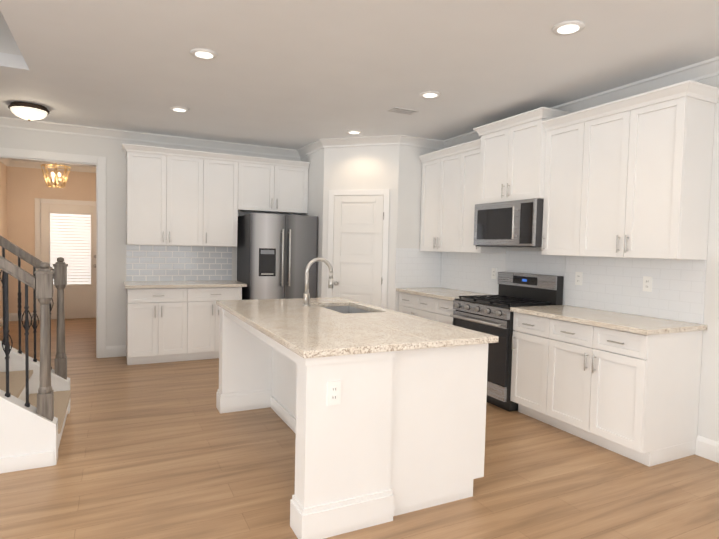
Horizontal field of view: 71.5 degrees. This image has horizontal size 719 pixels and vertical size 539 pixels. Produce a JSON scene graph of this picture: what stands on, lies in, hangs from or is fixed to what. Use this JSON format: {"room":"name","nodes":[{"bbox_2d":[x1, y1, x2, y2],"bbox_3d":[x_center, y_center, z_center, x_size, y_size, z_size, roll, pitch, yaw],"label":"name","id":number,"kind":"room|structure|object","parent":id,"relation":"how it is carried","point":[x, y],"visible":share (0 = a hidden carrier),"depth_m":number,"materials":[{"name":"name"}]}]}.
{"room":"kitchen","nodes":[
{"label":"kitchen","id":0,"kind":"room"},
{"bbox_2d":[0,318,718,538],"bbox_3d":[-1.590,1.252,3.131,7.690,0.050,13.840,0,3,-26],"label":"floor","id":1,"kind":"structure","parent":0,"point":[166,450],"depth_m":3.01,"materials":[{"name":"brown wood"}]},
{"bbox_2d":[0,236,70,473],"bbox_3d":[-3.105,-0.021,3.092,2.222,2.428,1.164,0,3,-26],"label":"staircase","id":2,"kind":"structure","parent":1,"relation":"on","point":[35,394],"depth_m":3.09,"materials":[{"name":"wood"}]},
{"bbox_2d":[126,288,193,364],"bbox_3d":[-2.409,0.636,5.990,0.693,0.884,0.610,0,3,-26],"label":"base cabinet","id":3,"kind":"object","parent":1,"relation":"on","point":[163,325],"depth_m":5.72,"materials":[{"name":"white wood"}]},
{"bbox_2d":[194,287,241,359],"bbox_3d":[-1.892,0.636,6.245,0.694,0.884,0.610,0,3,-26],"label":"base cabinet","id":4,"kind":"object","parent":1,"relation":"on","point":[206,312],"depth_m":5.96,"materials":[{"name":"white wood"}]},
{"bbox_2d":[124,280,246,288],"bbox_3d":[-2.122,0.178,6.083,1.350,0.035,0.650,0,3,-26],"label":"countertop","id":5,"kind":"structure","parent":4,"relation":"on","point":[174,284],"depth_m":5.92,"materials":[{"name":"stone"}]},
{"bbox_2d":[237,213,317,299],"bbox_3d":[-1.077,0.196,6.496,0.860,1.780,0.781,0,3,-26],"label":"fridge","id":6,"kind":"object","parent":1,"relation":"on","point":[276,254],"visible":0.71,"depth_m":6.17,"materials":[{"name":"grey metal"}]},
{"bbox_2d":[216,306,487,538],"bbox_3d":[-0.224,0.796,3.551,1.152,0.885,2.162,0,3,-26],"label":"kitchen island","id":7,"kind":"object","parent":1,"relation":"on","point":[383,437],"visible":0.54,"depth_m":2.61,"materials":[{"name":"white wood"}]},
{"bbox_2d":[216,297,498,358],"bbox_3d":[-0.220,0.337,3.527,1.156,0.035,2.190,0,3,-26],"label":"island countertop","id":8,"kind":"structure","parent":7,"relation":"on","point":[315,329],"depth_m":2.97,"materials":[{"name":"stone"}]},
{"bbox_2d":[303,257,332,305],"bbox_3d":[-0.325,0.099,4.039,0.262,0.390,0.096,0,3,-26],"label":"faucet","id":9,"kind":"object","parent":8,"relation":"on","point":[306,298],"visible":1,"depth_m":4.01,"materials":[{"name":"silver metal"}]},
{"bbox_2d":[324,306,370,313],"bbox_3d":[-0.105,0.442,3.998,0.384,0.208,0.704,0,3,-26],"label":"sink","id":10,"kind":"object","parent":8,"relation":"in","point":[345,309],"visible":0.08,"depth_m":4.33,"materials":[{"name":"silver metal"}]},
{"bbox_2d":[398,292,453,324],"bbox_3d":[0.973,0.730,5.620,0.646,0.885,1.146,0,3,-26],"label":"base cabinet","id":11,"kind":"object","parent":1,"relation":"on","point":[435,309],"visible":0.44,"depth_m":5.46,"materials":[{"name":"white wood"}]},
{"bbox_2d":[396,287,490,300],"bbox_3d":[0.982,0.271,5.598,0.650,0.035,1.146,0,3,-26],"label":"countertop","id":12,"kind":"structure","parent":11,"relation":"on","point":[445,293],"depth_m":5.54,"materials":[{"name":"stone"}]},
{"bbox_2d":[450,272,563,411],"bbox_3d":[1.349,0.631,4.732,0.717,1.180,0.756,0,3,-26],"label":"range","id":13,"kind":"object","parent":1,"relation":"on","point":[491,314],"visible":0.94,"depth_m":4.52,"materials":[{"name":"black metal"}]},
{"bbox_2d":[510,312,702,466],"bbox_3d":[1.829,0.828,3.887,0.646,0.885,1.192,0,3,-26],"label":"base cabinet","id":14,"kind":"object","parent":1,"relation":"on","point":[633,396],"visible":1,"depth_m":3.47,"materials":[{"name":"white wood"}]},
{"bbox_2d":[510,305,707,334],"bbox_3d":[1.844,0.370,3.852,0.650,0.035,1.222,0,3,-26],"label":"countertop","id":15,"kind":"structure","parent":14,"relation":"on","point":[638,324],"depth_m":3.63,"materials":[{"name":"stone"}]},
{"bbox_2d":[0,0,718,441],"bbox_3d":[-1.539,-0.980,3.030,7.690,4.420,13.840,0,3,-26],"label":"wall","id":16,"kind":"structure","parent":0,"point":[292,74],"depth_m":3.80,"materials":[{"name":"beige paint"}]},
{"bbox_2d":[0,313,9,327],"bbox_3d":[-5.240,0.901,7.004,0.016,0.135,3.400,0,3,-26],"label":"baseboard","id":17,"kind":"structure","parent":16,"relation":"attached to","point":[1,320],"depth_m":7.97,"materials":[{"name":"white wood"}]},
{"bbox_2d":[10,313,33,320],"bbox_3d":[-5.812,0.815,8.606,0.350,0.135,0.016,0,3,-26],"label":"baseboard","id":18,"kind":"structure","parent":16,"relation":"attached to","point":[13,316],"depth_m":8.57,"materials":[{"name":"white wood"}]},
{"bbox_2d":[8,102,49,120],"bbox_3d":[-3.267,-1.543,4.936,0.344,0.144,0.344,0,3,-26],"label":"flush ceiling light","id":19,"kind":"object","parent":16,"relation":"attached to","point":[28,111],"visible":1,"depth_m":4.84,"materials":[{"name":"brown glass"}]},
{"bbox_2d":[0,147,105,357],"bbox_3d":[-3.748,-0.140,5.694,1.530,2.400,0.156,0,3,-26],"label":"door frame","id":20,"kind":"structure","parent":16,"relation":"attached to","point":[99,162],"depth_m":5.92,"materials":[{"name":"white wood"}]},
{"bbox_2d":[41,163,70,187],"bbox_3d":[-4.528,-1.495,7.443,0.389,0.524,0.389,0,3,-26],"label":"chandelier","id":21,"kind":"object","parent":16,"relation":"hanging from","point":[58,174],"visible":0.94,"depth_m":7.42,"materials":[{"name":"gold metal"}]},
{"bbox_2d":[35,198,95,319],"bbox_3d":[-5.114,-0.171,8.844,1.080,2.115,0.104,0,3,-26],"label":"hall door","id":22,"kind":"structure","parent":16,"relation":"in","point":[66,230],"depth_m":8.86,"materials":[{"name":"white wood"}]},
{"bbox_2d":[126,144,209,245],"bbox_3d":[-2.342,-0.869,6.093,0.906,1.144,0.330,0,3,-26],"label":"upper cabinet","id":23,"kind":"object","parent":16,"relation":"attached to","point":[180,197],"depth_m":5.94,"materials":[{"name":"white wood"}]},
{"bbox_2d":[126,244,231,280],"bbox_3d":[-2.268,-0.081,6.355,1.270,0.448,0.008,0,3,-26],"label":"tile backsplash","id":24,"kind":"structure","parent":16,"relation":"attached to","point":[170,263],"depth_m":6.33,"materials":[{"name":"white tile"}]},
{"bbox_2d":[170,106,188,111],"bbox_3d":[-1.772,-1.574,4.914,0.184,0.013,0.184,0,3,-26],"label":"recessed light","id":25,"kind":"object","parent":16,"relation":"in","point":[178,109],"visible":1,"depth_m":4.88,"materials":[{"name":"white"}]},
{"bbox_2d":[190,48,217,59],"bbox_3d":[-1.078,-1.492,3.463,0.184,0.013,0.184,0,3,-26],"label":"recessed light","id":26,"kind":"object","parent":16,"relation":"in","point":[203,53],"visible":1,"depth_m":3.44,"materials":[{"name":"white"}]},
{"bbox_2d":[210,152,245,246],"bbox_3d":[-1.798,-0.869,6.362,0.540,1.144,0.330,0,3,-26],"label":"upper cabinet","id":27,"kind":"object","parent":16,"relation":"attached to","point":[227,172],"depth_m":6.25,"materials":[{"name":"white wood"}]},
{"bbox_2d":[242,156,309,213],"bbox_3d":[-1.184,-1.103,6.652,0.935,0.675,0.330,0,3,-26],"label":"upper cabinet","id":28,"kind":"object","parent":16,"relation":"attached to","point":[272,185],"depth_m":6.52,"materials":[{"name":"white wood"}]},
{"bbox_2d":[346,130,361,133],"bbox_3d":[-0.060,-1.571,5.715,0.184,0.013,0.184,0,3,-26],"label":"recessed light","id":29,"kind":"object","parent":16,"relation":"in","point":[354,132],"visible":1,"depth_m":5.69,"materials":[{"name":"white"}]},
{"bbox_2d":[327,189,389,308],"bbox_3d":[-0.032,0.076,6.119,0.563,2.100,0.563,0,3,-26],"label":"pantry door","id":30,"kind":"structure","parent":16,"relation":"in","point":[358,237],"depth_m":6.09,"materials":[{"name":"white wood"}]},
{"bbox_2d":[0,56,718,172],"bbox_3d":[-1.528,-1.442,3.009,7.450,0.095,13.600,0,3,-26],"label":"crown molding","id":31,"kind":"structure","parent":16,"relation":"attached to","point":[709,68],"depth_m":5.88,"materials":[{"name":"white wood"}]},
{"bbox_2d":[388,107,418,114],"bbox_3d":[0.418,-1.520,4.792,0.260,0.010,0.150,0,3,-26],"label":"air vent","id":32,"kind":"object","parent":16,"relation":"in","point":[402,110],"visible":0.96,"depth_m":4.78,"materials":[{"name":"white metal"}]},
{"bbox_2d":[395,248,440,287],"bbox_3d":[0.724,-0.016,6.101,0.648,0.479,0.008,0,3,-26],"label":"tile backsplash","id":33,"kind":"structure","parent":16,"relation":"attached to","point":[416,268],"depth_m":6.09,"materials":[{"name":"white tile"}]},
{"bbox_2d":[419,91,440,97],"bbox_3d":[0.603,-1.490,4.260,0.184,0.013,0.184,0,3,-26],"label":"recessed light","id":34,"kind":"object","parent":16,"relation":"in","point":[430,94],"visible":0.96,"depth_m":4.23,"materials":[{"name":"white"}]},
{"bbox_2d":[420,152,454,251],"bbox_3d":[1.075,-0.744,5.773,0.330,1.080,0.812,0,3,-26],"label":"upper cabinet","id":35,"kind":"object","parent":16,"relation":"attached to","point":[437,230],"depth_m":5.74,"materials":[{"name":"white wood"}]},
{"bbox_2d":[451,144,505,252],"bbox_3d":[1.298,-0.718,5.320,0.330,1.080,0.434,0,3,-26],"label":"upper cabinet","id":36,"kind":"object","parent":16,"relation":"attached to","point":[467,159],"depth_m":5.30,"materials":[{"name":"white wood"}]},
{"bbox_2d":[475,108,566,203],"bbox_3d":[1.556,-1.017,4.742,0.380,0.760,0.800,0,3,-26],"label":"upper cabinet","id":37,"kind":"object","parent":16,"relation":"attached to","point":[513,150],"depth_m":4.59,"materials":[{"name":"white wood"}]},
{"bbox_2d":[473,198,543,247],"bbox_3d":[1.495,-0.422,4.744,0.483,0.420,0.796,0,3,-26],"label":"microwave","id":38,"kind":"object","parent":37,"relation":"attached to","point":[516,223],"visible":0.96,"depth_m":4.57,"materials":[{"name":"grey metal"}]},
{"bbox_2d":[541,112,574,255],"bbox_3d":[1.849,-0.688,4.206,0.330,1.145,0.451,0,3,-26],"label":"upper cabinet","id":39,"kind":"object","parent":16,"relation":"attached to","point":[559,166],"depth_m":4.20,"materials":[{"name":"white wood"}]},
{"bbox_2d":[552,20,585,34],"bbox_3d":[1.226,-1.416,2.930,0.184,0.013,0.184,0,3,-26],"label":"recessed light","id":40,"kind":"object","parent":16,"relation":"in","point":[569,27],"visible":0.96,"depth_m":2.91,"materials":[{"name":"white"}]},
{"bbox_2d":[440,251,706,323],"bbox_3d":[1.705,0.063,4.850,0.016,0.479,3.104,0,3,-26],"label":"tile backsplash","id":41,"kind":"structure","parent":16,"relation":"attached to","point":[671,289],"depth_m":4.15,"materials":[{"name":"white tile"}]},
{"bbox_2d":[571,80,718,259],"bbox_3d":[2.083,-0.661,3.733,0.330,1.145,0.841,0,3,-26],"label":"upper cabinet","id":42,"kind":"object","parent":16,"relation":"attached to","point":[629,177],"depth_m":3.51,"materials":[{"name":"white wood"}]},
{"bbox_2d":[695,435,718,462],"bbox_3d":[3.561,1.370,1.097,0.016,0.135,5.388,0,3,-26],"label":"baseboard","id":43,"kind":"structure","parent":16,"relation":"attached to","point":[706,448],"depth_m":3.44,"materials":[{"name":"white wood"}]}
]}

